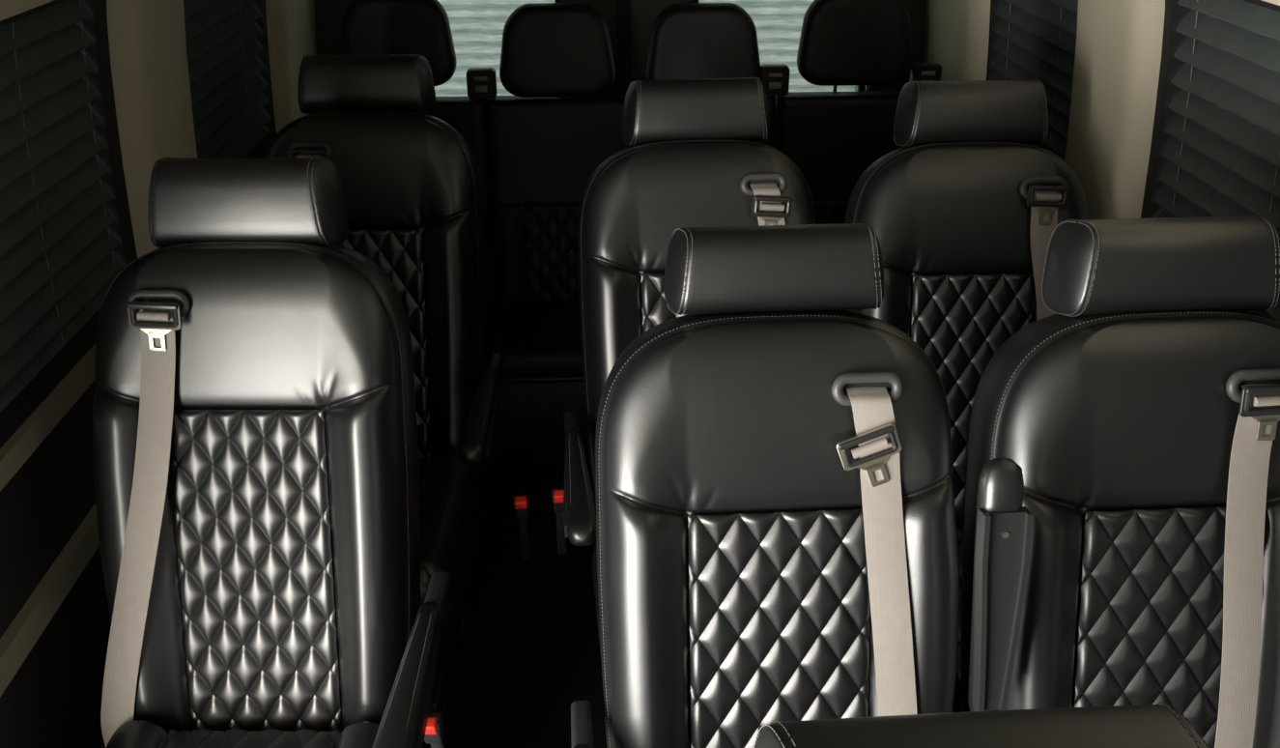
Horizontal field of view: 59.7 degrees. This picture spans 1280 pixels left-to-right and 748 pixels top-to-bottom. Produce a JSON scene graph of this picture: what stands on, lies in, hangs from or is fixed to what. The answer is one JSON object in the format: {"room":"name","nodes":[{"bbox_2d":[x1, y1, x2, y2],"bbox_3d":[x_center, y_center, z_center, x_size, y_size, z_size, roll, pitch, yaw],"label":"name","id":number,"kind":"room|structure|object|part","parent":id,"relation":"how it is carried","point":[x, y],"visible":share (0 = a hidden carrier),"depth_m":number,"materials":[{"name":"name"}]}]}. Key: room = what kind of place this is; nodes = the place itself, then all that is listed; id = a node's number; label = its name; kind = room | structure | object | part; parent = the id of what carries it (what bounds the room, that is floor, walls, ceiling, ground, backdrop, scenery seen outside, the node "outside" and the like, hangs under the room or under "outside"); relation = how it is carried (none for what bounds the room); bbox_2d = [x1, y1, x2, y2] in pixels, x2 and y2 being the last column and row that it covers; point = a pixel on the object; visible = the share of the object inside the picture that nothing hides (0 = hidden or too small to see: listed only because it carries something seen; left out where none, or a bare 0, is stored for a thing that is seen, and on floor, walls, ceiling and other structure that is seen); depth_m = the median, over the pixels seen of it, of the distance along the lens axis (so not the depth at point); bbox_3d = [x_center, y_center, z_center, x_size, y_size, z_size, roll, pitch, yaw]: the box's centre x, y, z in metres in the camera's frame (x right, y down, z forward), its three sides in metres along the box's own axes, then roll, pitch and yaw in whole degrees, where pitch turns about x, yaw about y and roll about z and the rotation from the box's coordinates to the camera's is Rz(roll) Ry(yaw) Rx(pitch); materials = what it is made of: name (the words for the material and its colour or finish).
{"room":"vehicle interior","nodes":[
{"label":"vehicle interior","id":0,"kind":"room"},
{"bbox_2d":[0,379,111,747],"bbox_3d":[-0.914,0.258,1.463,0.310,1.960,5.130,-1,27,-2],"label":"wall","id":1,"kind":"structure","parent":0,"point":[53,699],"depth_m":1.94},
{"bbox_2d":[0,0,54,21],"bbox_3d":[-0.881,-0.954,2.082,0.211,0.360,2.920,-1,27,-2],"label":"trim","id":2,"kind":"structure","parent":1,"relation":"attached to","point":[8,8],"depth_m":1.67,"materials":[{"name":"beige plastic"}]},
{"bbox_2d":[0,343,95,490],"bbox_3d":[-1.032,-0.221,2.455,0.022,0.040,2.920,-1,27,-2],"label":"trim","id":3,"kind":"structure","parent":1,"relation":"attached to","point":[37,427],"depth_m":1.87,"materials":[{"name":"beige plastic"}]},
{"bbox_2d":[0,503,99,696],"bbox_3d":[-1.031,0.017,2.579,0.022,0.050,2.920,-1,27,-2],"label":"trim","id":4,"kind":"structure","parent":1,"relation":"attached to","point":[26,628],"depth_m":1.86,"materials":[{"name":"beige plastic"}]},
{"bbox_2d":[0,0,137,448],"bbox_3d":[-1.013,-0.200,1.689,0.128,0.655,1.100,-1,27,-2],"label":"window","id":5,"kind":"structure","parent":1,"relation":"in","point":[98,53],"depth_m":2.09,"materials":[{"name":"black glass"}]},
{"bbox_2d":[0,0,122,427],"bbox_3d":[-1.006,-0.204,1.684,0.092,0.595,0.985,-1,27,-2],"label":"blind","id":6,"kind":"object","parent":5,"relation":"attached to","point":[58,267],"visible":0.99,"depth_m":1.91,"materials":[{"name":"black plastic"}]},
{"bbox_3d":[-0.979,-0.463,1.552,0.036,0.015,0.985,-1,27,-2],"label":"blind rail","id":7,"kind":"part","parent":6,"relation":"part of","materials":[{"name":"black"}]},
{"bbox_3d":[-1.007,-0.302,1.873,0.056,0.566,0.002,-1,27,-2],"label":"blind cord","id":8,"kind":"part","parent":6,"relation":"part of","materials":[{"name":"black fabric"}]},
{"bbox_3d":[-1.031,0.053,1.817,0.028,0.016,0.985,-1,27,-2],"label":"blind rail","id":9,"kind":"part","parent":6,"relation":"part of","materials":[{"name":"black"}]},
{"bbox_3d":[-1.017,-0.422,2.104,0.056,0.566,0.002,-1,27,-2],"label":"blind cord","id":10,"kind":"part","parent":6,"relation":"part of","materials":[{"name":"black fabric"}]},
{"bbox_2d":[106,0,197,257],"bbox_3d":[-0.911,-0.519,2.340,0.289,1.330,0.380,-1,27,-2],"label":"trim","id":11,"kind":"structure","parent":1,"relation":"attached to","point":[147,38],"depth_m":2.21,"materials":[{"name":"beige plastic"}]},
{"bbox_2d":[183,0,270,157],"bbox_3d":[-1.056,-0.789,2.811,0.092,0.595,0.725,-1,27,-2],"label":"blind","id":12,"kind":"object","parent":1,"relation":"attached to","point":[227,102],"visible":0.77,"depth_m":2.86,"materials":[{"name":"black plastic"}]},
{"bbox_3d":[-1.056,-0.882,2.991,0.056,0.566,0.002,-1,27,-2],"label":"blind cord","id":13,"kind":"part","parent":12,"relation":"part of","materials":[{"name":"black fabric"}]},
{"bbox_3d":[-1.081,-0.532,2.943,0.028,0.016,0.725,-1,27,-2],"label":"blind rail","id":14,"kind":"part","parent":12,"relation":"part of","materials":[{"name":"black"}]},
{"bbox_2d":[251,0,276,157],"bbox_3d":[-1.063,-0.785,2.815,0.128,0.655,0.840,-1,27,-2],"label":"window","id":15,"kind":"structure","parent":1,"relation":"in","point":[260,22],"depth_m":3.19,"materials":[{"name":"black glass"}]},
{"bbox_2d":[265,0,317,133],"bbox_3d":[-0.958,-1.067,3.395,0.289,1.330,0.520,-1,27,-2],"label":"trim","id":16,"kind":"structure","parent":1,"relation":"attached to","point":[291,24],"depth_m":3.27,"materials":[{"name":"beige plastic"}]},
{"bbox_2d":[422,471,607,747],"bbox_3d":[0.048,1.134,1.961,2.290,0.060,5.230,-1,27,-2],"label":"floor","id":17,"kind":"structure","parent":0,"point":[531,650],"depth_m":2.81,"materials":[{"name":"black carpet"}]},
{"bbox_2d":[92,156,450,747],"bbox_3d":[-0.609,0.437,1.765,0.621,1.361,0.940,0,27,1],"label":"passenger seat","id":18,"kind":"object","parent":17,"relation":"on","point":[255,447],"visible":1,"depth_m":1.81,"materials":[{"name":"black leather"}]},
{"bbox_3d":[-0.758,-0.091,1.742,0.083,0.046,0.012,0,27,1],"label":"latch plate","id":19,"kind":"part","parent":18,"relation":"part of","materials":[{"name":"black plastic"}]},
{"bbox_2d":[105,719,379,747],"bbox_3d":[-0.644,0.763,1.680,0.514,0.182,0.479,0,27,1],"label":"seat cushion","id":20,"kind":"object","parent":18,"relation":"on","point":[119,733],"depth_m":1.84,"materials":[{"name":"black leather"}]},
{"bbox_3d":[-0.641,0.360,1.865,0.257,0.588,0.181,0,27,1],"label":"quilted panel","id":21,"kind":"part","parent":18,"relation":"part of","materials":[{"name":"black leather"}]},
{"bbox_3d":[-0.346,0.474,1.672,0.054,0.047,0.382,0,27,1],"label":"armrest","id":22,"kind":"part","parent":18,"relation":"part of","materials":[{"name":"black leather"}]},
{"bbox_2d":[263,54,504,739],"bbox_3d":[-0.607,0.051,2.515,0.605,1.354,0.954,0,27,0],"label":"passenger seat","id":23,"kind":"object","parent":17,"relation":"on","point":[411,183],"visible":0.47,"depth_m":2.54,"materials":[{"name":"black leather"}]},
{"bbox_3d":[-0.741,-0.480,2.491,0.083,0.046,0.012,0,27,0],"label":"latch plate","id":24,"kind":"part","parent":23,"relation":"part of","materials":[{"name":"black plastic"}]},
{"bbox_3d":[-0.637,-0.157,2.665,0.529,0.894,0.419,0,27,0],"label":"backrest","id":25,"kind":"part","parent":23,"relation":"part of","materials":[{"name":"black leather"}]},
{"bbox_3d":[-0.628,-0.029,2.614,0.257,0.588,0.181,0,27,0],"label":"quilted panel","id":26,"kind":"part","parent":23,"relation":"part of","materials":[{"name":"black leather"}]},
{"bbox_3d":[-0.628,0.575,2.585,0.389,0.360,0.399,0,27,0],"label":"seat","id":27,"kind":"part","parent":23,"relation":"part of","materials":[{"name":"black leather"}]},
{"bbox_2d":[418,453,483,637],"bbox_3d":[-0.629,0.373,2.429,0.514,0.182,0.479,0,27,0],"label":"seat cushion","id":28,"kind":"object","parent":23,"relation":"on","point":[451,493],"depth_m":2.40,"materials":[{"name":"black leather"}]},
{"bbox_3d":[-0.344,0.084,2.422,0.054,0.047,0.382,0,27,0],"label":"armrest","id":29,"kind":"part","parent":23,"relation":"part of","materials":[{"name":"black leather"}]},
{"bbox_2d":[338,0,941,473],"bbox_3d":[0.008,-0.403,3.368,1.818,1.371,0.606,-1,27,-2],"label":"seat","id":30,"kind":"object","parent":17,"relation":"on","point":[536,150],"visible":0.31,"depth_m":3.35,"materials":[{"name":"black leather"}]},
{"bbox_3d":[-0.686,-0.503,3.499,0.443,0.702,0.225,-1,27,-2],"label":"backrest","id":31,"kind":"part","parent":30,"relation":"part of","materials":[{"name":"black leather"}]},
{"bbox_2d":[485,302,494,366],"bbox_3d":[-0.675,-0.102,3.413,0.426,0.110,0.434,-1,27,-2],"label":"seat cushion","id":32,"kind":"object","parent":30,"relation":"on","point":[490,306],"depth_m":3.46,"materials":[{"name":"black leather"}]},
{"bbox_2d":[488,298,583,383],"bbox_3d":[-0.234,-0.111,3.427,0.426,0.110,0.434,-1,27,-2],"label":"seat cushion","id":33,"kind":"object","parent":30,"relation":"on","point":[539,340],"depth_m":3.29,"materials":[{"name":"black leather"}]},
{"bbox_3d":[-0.008,0.079,3.559,1.597,0.340,0.337,-1,27,-2],"label":"seat","id":34,"kind":"part","parent":30,"relation":"part of","materials":[{"name":"black leather"}]},
{"bbox_3d":[-0.259,0.015,3.238,0.480,0.012,0.012,-1,27,-2],"label":"rail","id":35,"kind":"part","parent":30,"relation":"part of","materials":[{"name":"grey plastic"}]},
{"bbox_3d":[-0.245,-0.512,3.514,0.443,0.702,0.225,-1,27,-2],"label":"backrest","id":36,"kind":"part","parent":30,"relation":"part of","materials":[{"name":"black leather"}]},
{"bbox_3d":[0.193,-0.521,3.529,0.443,0.702,0.225,-1,27,-2],"label":"backrest","id":37,"kind":"part","parent":30,"relation":"part of","materials":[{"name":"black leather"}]},
{"bbox_3d":[0.596,-0.880,3.404,0.012,0.100,0.012,-1,27,-2],"label":"headrest post","id":38,"kind":"part","parent":30,"relation":"part of","materials":[{"name":"silver metal"}]},
{"bbox_3d":[0.648,-0.531,3.544,0.443,0.702,0.225,-1,27,-2],"label":"backrest","id":39,"kind":"part","parent":30,"relation":"part of","materials":[{"name":"black leather"}]},
{"bbox_3d":[0.696,-0.882,3.407,0.012,0.100,0.012,-1,27,-2],"label":"headrest post","id":40,"kind":"part","parent":30,"relation":"part of","materials":[{"name":"silver metal"}]},
{"bbox_2d":[512,77,815,659],"bbox_3d":[0.080,0.170,2.282,0.693,1.354,0.931,-3,28,-5],"label":"passenger seat","id":41,"kind":"object","parent":17,"relation":"on","point":[695,159],"visible":0.27,"depth_m":2.30,"materials":[{"name":"black leather"}]},
{"bbox_3d":[-0.121,0.213,2.172,0.054,0.047,0.382,-3,28,-5],"label":"armrest","id":42,"kind":"part","parent":41,"relation":"part of","materials":[{"name":"black plastic"}]},
{"bbox_2d":[592,540,601,659],"bbox_3d":[0.176,0.488,2.203,0.514,0.182,0.479,-3,28,-5],"label":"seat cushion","id":43,"kind":"object","parent":41,"relation":"on","point":[594,556],"depth_m":2.30,"materials":[{"name":"black leather"}]},
{"bbox_3d":[0.140,0.087,2.386,0.257,0.588,0.181,-3,28,-5],"label":"quilted panel","id":44,"kind":"part","parent":41,"relation":"part of","materials":[{"name":"black leather"}]},
{"bbox_3d":[0.138,-0.041,2.437,0.529,0.894,0.419,-3,28,-5],"label":"backrest","id":45,"kind":"part","parent":41,"relation":"part of","materials":[{"name":"black leather"}]},
{"bbox_3d":[0.270,-0.342,2.284,0.084,0.048,0.012,-3,28,-5],"label":"latch plate","id":46,"kind":"part","parent":41,"relation":"part of","materials":[{"name":"black plastic"}]},
{"bbox_2d":[570,222,959,747],"bbox_3d":[0.188,0.577,1.504,0.605,1.348,0.953,-2,27,-3],"label":"passenger seat","id":47,"kind":"object","parent":17,"relation":"on","point":[777,534],"visible":0.98,"depth_m":1.53,"materials":[{"name":"black leather"}]},
{"bbox_3d":[-0.068,0.615,1.397,0.054,0.047,0.382,-2,27,-3],"label":"armrest","id":48,"kind":"part","parent":47,"relation":"part of","materials":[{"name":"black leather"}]},
{"bbox_3d":[0.202,0.493,1.603,0.257,0.588,0.181,-2,27,-3],"label":"quilted panel","id":49,"kind":"part","parent":47,"relation":"part of","materials":[{"name":"black leather"}]},
{"bbox_3d":[0.308,0.099,1.501,0.088,0.064,0.012,-3,28,-6],"label":"latch plate","id":50,"kind":"part","parent":47,"relation":"part of","materials":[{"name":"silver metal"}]},
{"bbox_2d":[843,79,1090,711],"bbox_3d":[0.707,0.176,2.266,0.537,1.354,0.936,-1,27,-1],"label":"passenger seat","id":51,"kind":"object","parent":17,"relation":"on","point":[963,216],"visible":0.33,"depth_m":2.29,"materials":[{"name":"black leather"}]},
{"bbox_2d":[952,528,964,711],"bbox_3d":[0.706,0.498,2.180,0.514,0.182,0.479,-1,27,-1],"label":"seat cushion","id":52,"kind":"object","parent":51,"relation":"on","point":[956,699],"depth_m":2.07,"materials":[{"name":"black leather"}]},
{"bbox_3d":[0.703,-0.032,2.415,0.529,0.894,0.419,-1,27,-1],"label":"backrest","id":53,"kind":"part","parent":51,"relation":"part of","materials":[{"name":"black leather"}]},
{"bbox_3d":[0.697,0.096,2.365,0.257,0.588,0.181,-1,27,-1],"label":"quilted panel","id":54,"kind":"part","parent":51,"relation":"part of","materials":[{"name":"black leather"}]},
{"bbox_3d":[0.821,-0.357,2.244,0.083,0.046,0.012,-1,27,-1],"label":"latch plate","id":55,"kind":"part","parent":51,"relation":"part of","materials":[{"name":"black plastic"}]},
{"bbox_2d":[753,702,1209,747],"bbox_3d":[0.248,1.017,0.650,0.537,1.354,0.936,-2,27,-3],"label":"passenger seat","id":56,"kind":"object","parent":17,"relation":"on","point":[1145,725],"visible":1,"depth_m":0.72,"materials":[{"name":"black leather"}]},
{"bbox_2d":[960,214,1279,747],"bbox_3d":[0.739,0.569,1.509,0.589,1.354,0.931,-2,27,-3],"label":"passenger seat","id":57,"kind":"object","parent":17,"relation":"on","point":[1122,531],"visible":0.96,"depth_m":1.53,"materials":[{"name":"black leather"}]},
{"bbox_3d":[0.468,0.291,1.483,0.054,0.382,0.047,-2,17,-3],"label":"armrest","id":58,"kind":"part","parent":57,"relation":"part of","materials":[{"name":"black plastic"}]},
{"bbox_3d":[0.752,0.489,1.608,0.257,0.588,0.181,-2,27,-3],"label":"quilted panel","id":59,"kind":"part","parent":57,"relation":"part of","materials":[{"name":"black leather"}]},
{"bbox_3d":[0.842,0.035,1.490,0.083,0.045,0.012,-2,27,-3],"label":"latch plate","id":60,"kind":"part","parent":57,"relation":"part of","materials":[{"name":"black plastic"}]},
{"bbox_2d":[313,0,926,332],"bbox_3d":[-0.052,-0.925,3.735,2.095,1.960,0.080,-1,27,-2],"label":"door","id":61,"kind":"structure","parent":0,"point":[327,13],"depth_m":3.59,"materials":[{"name":"black plastic"}]},
{"bbox_2d":[434,0,555,96],"bbox_3d":[-0.535,-1.135,3.593,0.526,0.619,0.029,-1,27,-2],"label":"blind","id":62,"kind":"object","parent":61,"relation":"attached to","point":[476,26],"visible":0.22,"depth_m":3.62,"materials":[{"name":"silver metal"}]},
{"bbox_2d":[617,0,631,94],"bbox_3d":[-0.050,-0.922,3.685,0.044,1.900,0.015,-1,27,-2],"label":"trim","id":63,"kind":"structure","parent":61,"relation":"attached to","point":[624,60],"depth_m":3.60,"materials":[{"name":"black plastic"}]},
{"bbox_2d":[694,0,862,91],"bbox_3d":[0.455,-1.163,3.615,0.599,0.660,0.078,-1,27,-2],"label":"window","id":64,"kind":"structure","parent":61,"relation":"in","point":[860,87],"depth_m":3.69,"materials":[{"name":"black"}]},
{"bbox_2d":[698,0,855,91],"bbox_3d":[0.454,-1.156,3.626,0.536,0.619,0.029,-1,27,-2],"label":"blind","id":65,"kind":"object","parent":64,"relation":"attached to","point":[779,23],"visible":0.2,"depth_m":3.65,"materials":[{"name":"silver metal"}]},
{"bbox_3d":[1.004,0.217,1.528,0.310,1.960,5.130,-1,27,-2],"label":"wall","id":66,"kind":"structure","parent":0,"visible":0},
{"bbox_2d":[923,0,990,81],"bbox_3d":[0.864,-1.082,3.412,0.289,1.330,0.620,-1,27,-2],"label":"trim","id":67,"kind":"structure","parent":66,"relation":"attached to","point":[956,36],"depth_m":3.28,"materials":[{"name":"beige plastic"}]},
{"bbox_2d":[986,0,1003,80],"bbox_3d":[1.019,-0.810,2.850,0.128,0.655,0.760,-1,27,-2],"label":"window","id":68,"kind":"structure","parent":66,"relation":"in","point":[994,19],"depth_m":3.15,"materials":[{"name":"black glass"}]},
{"bbox_2d":[992,0,1078,159],"bbox_3d":[1.013,-0.814,2.845,0.092,0.595,0.645,-1,27,-2],"label":"blind","id":69,"kind":"object","parent":66,"relation":"attached to","point":[1038,41],"visible":0.52,"depth_m":2.80,"materials":[{"name":"black plastic"}]},
{"bbox_3d":[0.997,-0.916,3.042,0.056,0.566,0.002,-1,27,-2],"label":"blind cord","id":70,"kind":"part","parent":69,"relation":"part of","materials":[{"name":"black fabric"}]},
{"bbox_3d":[1.011,-0.750,2.722,0.056,0.566,0.002,-1,27,-2],"label":"blind cord","id":71,"kind":"part","parent":69,"relation":"part of","materials":[{"name":"black fabric"}]},
{"bbox_2d":[1064,0,1165,219],"bbox_3d":[0.909,-0.554,2.394,0.289,1.330,0.395,-1,27,-2],"label":"trim","id":72,"kind":"structure","parent":66,"relation":"attached to","point":[1119,46],"depth_m":2.30,"materials":[{"name":"beige plastic"}]},
{"bbox_2d":[1140,0,1279,218],"bbox_3d":[1.073,-0.189,1.652,0.128,0.655,1.360,-1,27,-2],"label":"window","id":73,"kind":"structure","parent":66,"relation":"in","point":[1172,40],"depth_m":2.19,"materials":[{"name":"black glass"}]},
{"bbox_2d":[1155,0,1279,321],"bbox_3d":[1.066,-0.193,1.647,0.092,0.595,1.245,-1,27,-2],"label":"blind","id":74,"kind":"object","parent":73,"relation":"attached to","point":[1224,155],"visible":0.61,"depth_m":1.98,"materials":[{"name":"black plastic"}]},
{"bbox_3d":[1.036,-0.451,2.146,0.056,0.566,0.002,-1,27,-2],"label":"blind cord","id":75,"kind":"part","parent":74,"relation":"part of","materials":[{"name":"grey fabric"}]},
{"bbox_3d":[1.037,-0.450,1.513,0.036,0.015,1.245,-1,27,-2],"label":"blind rail","id":76,"kind":"part","parent":74,"relation":"part of","materials":[{"name":"black"}]},
{"bbox_3d":[1.049,-0.304,1.862,0.056,0.566,0.002,-1,27,-2],"label":"blind cord","id":77,"kind":"part","parent":74,"relation":"part of","materials":[{"name":"grey fabric"}]},
{"bbox_2d":[1261,0,1279,5],"bbox_3d":[0.878,-0.991,2.141,0.211,0.360,2.920,-1,27,-2],"label":"trim","id":78,"kind":"structure","parent":66,"relation":"attached to","point":[1276,2],"depth_m":1.72,"materials":[{"name":"beige plastic"}]}
]}

